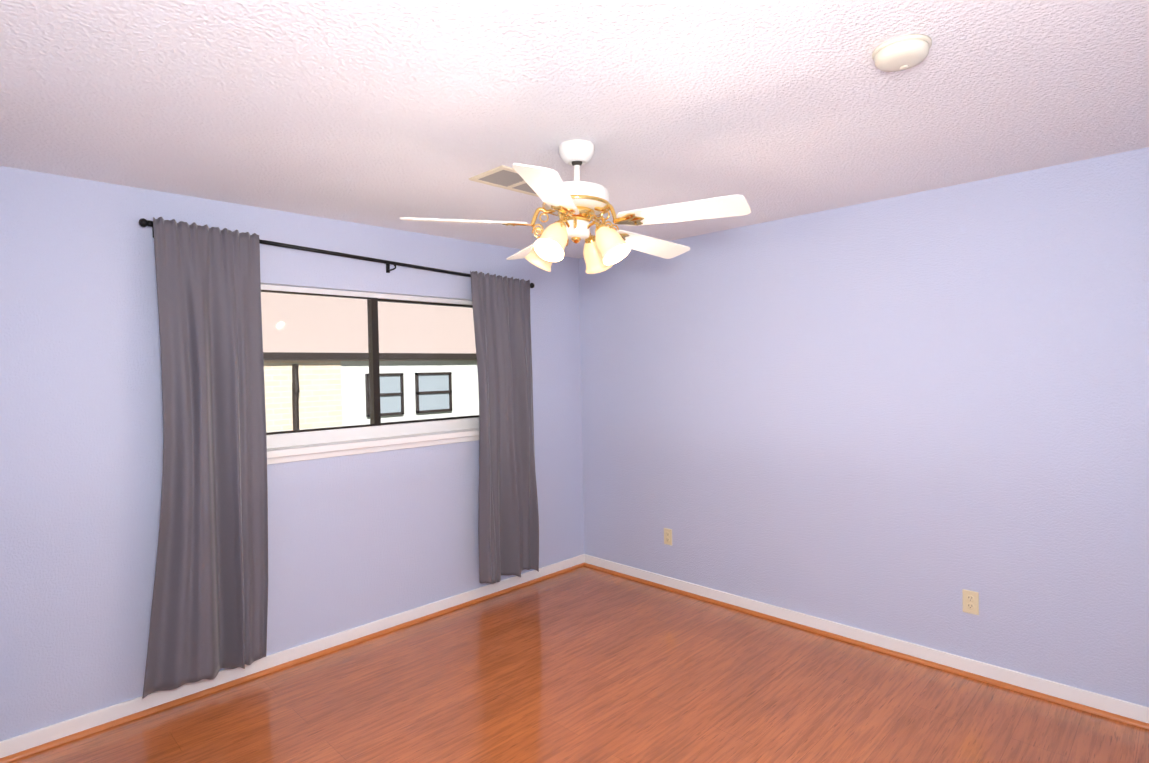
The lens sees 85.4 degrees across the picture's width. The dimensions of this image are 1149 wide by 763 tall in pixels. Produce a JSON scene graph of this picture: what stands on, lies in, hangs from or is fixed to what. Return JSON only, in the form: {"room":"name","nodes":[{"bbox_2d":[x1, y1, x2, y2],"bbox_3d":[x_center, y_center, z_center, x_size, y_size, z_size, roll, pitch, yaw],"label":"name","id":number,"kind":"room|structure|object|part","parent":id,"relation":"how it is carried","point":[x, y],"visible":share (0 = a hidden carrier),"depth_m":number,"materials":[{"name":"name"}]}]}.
{"room":"empty bedroom","nodes":[
{"label":"empty bedroom","id":0,"kind":"room"},
{"bbox_2d":[0,166,583,740],"bbox_3d":[-1.299,0.296,3.747,0.140,2.460,3.980,0,2,45],"label":"wall","id":1,"kind":"structure","parent":0,"point":[356,540],"depth_m":2.91,"materials":[{"name":"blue paint"}]},
{"bbox_2d":[0,554,584,762],"bbox_3d":[-1.155,1.481,3.770,0.032,0.085,3.528,0,2,45],"label":"baseboard","id":2,"kind":"structure","parent":1,"relation":"attached to","point":[31,739],"depth_m":3.24,"materials":[{"name":"white wood"}]},
{"bbox_2d":[139,217,538,698],"bbox_3d":[-1.123,0.301,3.660,0.231,2.180,2.448,0,2,45],"label":"curtains","id":3,"kind":"object","parent":1,"relation":"attached to","point":[209,614],"visible":1,"depth_m":3.04,"materials":[{"name":"grey fabric"}]},
{"bbox_3d":[-1.752,0.327,2.959,0.122,2.180,0.566,0,2,45],"label":"panel","id":4,"kind":"part","parent":3,"relation":"part of","materials":[{"name":"grey fabric"}]},
{"bbox_3d":[-1.165,-0.699,3.705,0.110,0.158,2.389,0,2,45],"label":"rod","id":5,"kind":"part","parent":3,"relation":"part of","materials":[{"name":"black metal"}]},
{"bbox_3d":[-0.447,0.304,4.264,0.127,2.085,0.517,0,2,45],"label":"panel","id":6,"kind":"part","parent":3,"relation":"part of","materials":[{"name":"grey fabric"}]},
{"bbox_2d":[261,290,478,434],"bbox_3d":[-1.270,-0.096,3.816,0.054,0.890,1.860,0,2,45],"label":"window","id":7,"kind":"structure","parent":1,"relation":"in","point":[374,357],"depth_m":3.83,"materials":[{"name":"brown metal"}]},
{"bbox_2d":[261,284,478,448],"bbox_3d":[-1.268,-0.096,3.813,0.060,0.890,1.800,0,2,45],"label":"window frame","id":8,"kind":"structure","parent":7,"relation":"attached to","point":[307,438],"depth_m":3.78,"materials":[{"name":"white"}]},
{"bbox_2d":[267,428,479,464],"bbox_3d":[-1.202,0.386,3.766,0.120,0.077,1.960,0,2,45],"label":"window sill","id":9,"kind":"structure","parent":1,"relation":"attached to","point":[311,451],"depth_m":3.68,"materials":[{"name":"white wood"}]},
{"bbox_2d":[0,0,1148,258],"bbox_3d":[0.107,-0.983,2.296,4.180,0.100,3.980,0,2,45],"label":"ceiling","id":10,"kind":"structure","parent":0,"point":[380,112],"depth_m":2.05,"materials":[{"name":"white paint"}]},
{"bbox_2d":[469,165,538,196],"bbox_3d":[-0.247,-0.934,2.919,0.250,0.009,0.430,0,2,45],"label":"ceiling vent","id":11,"kind":"object","parent":10,"relation":"in","point":[505,177],"visible":0.54,"depth_m":2.87,"materials":[{"name":"white metal"}]},
{"bbox_2d":[400,139,750,273],"bbox_3d":[0.040,-0.689,2.490,1.310,0.492,1.260,0,2,45],"label":"fan","id":12,"kind":"object","parent":10,"relation":"hanging from","point":[576,206],"visible":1,"depth_m":2.36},
{"bbox_3d":[-0.121,-0.535,2.544,0.122,0.126,0.122,39,19,27],"label":"lamp shade","id":13,"kind":"part","parent":12,"relation":"part of","materials":[{"name":"beige glass"}]},
{"bbox_3d":[-0.075,-0.537,2.337,0.122,0.126,0.122,0,-35,32],"label":"lamp shade","id":14,"kind":"part","parent":12,"relation":"part of","materials":[{"name":"beige glass"}]},
{"bbox_3d":[0.086,-0.532,2.590,0.122,0.126,0.122,0,33,32],"label":"lamp shade","id":15,"kind":"part","parent":12,"relation":"part of","materials":[{"name":"beige glass"}]},
{"bbox_3d":[0.132,-0.534,2.383,0.122,0.126,0.122,-38,-20,26],"label":"lamp shade","id":16,"kind":"part","parent":12,"relation":"part of","materials":[{"name":"beige glass"}]},
{"bbox_2d":[872,34,931,71],"bbox_3d":[0.920,-0.914,1.752,0.150,0.048,0.150,0,2,45],"label":"smoke detector","id":17,"kind":"object","parent":10,"relation":"attached to","point":[901,53],"visible":1,"depth_m":1.71,"materials":[{"name":"beige plastic"}]},
{"bbox_2d":[8,566,1148,762],"bbox_3d":[0.156,1.576,2.345,4.180,0.100,3.980,0,2,45],"label":"floor","id":18,"kind":"structure","parent":0,"point":[584,664],"depth_m":2.92,"materials":[{"name":"laminate"}]},
{"bbox_2d":[579,147,1148,706],"bbox_3d":[1.536,0.244,3.631,4.040,2.460,0.140,0,2,45],"label":"wall","id":19,"kind":"structure","parent":0,"point":[907,417],"depth_m":3.29,"materials":[{"name":"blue paint"}]},
{"bbox_2d":[664,528,671,545],"bbox_3d":[0.664,1.104,4.427,0.070,0.115,0.009,0,2,45],"label":"electrical outlet","id":20,"kind":"object","parent":19,"relation":"attached to","point":[667,536],"visible":1,"depth_m":4.42,"materials":[{"name":"beige plastic"}]},
{"bbox_2d":[584,554,1148,729],"bbox_3d":[1.453,1.434,3.638,3.887,0.085,0.032,0,2,45],"label":"baseboard","id":21,"kind":"structure","parent":19,"relation":"attached to","point":[1091,699],"depth_m":3.31,"materials":[{"name":"white wood"}]},
{"bbox_2d":[962,589,978,614],"bbox_3d":[1.981,1.104,3.114,0.070,0.115,0.009,0,2,45],"label":"electrical outlet","id":22,"kind":"object","parent":19,"relation":"attached to","point":[970,602],"visible":1,"depth_m":3.11,"materials":[{"name":"beige plastic"}]}
]}

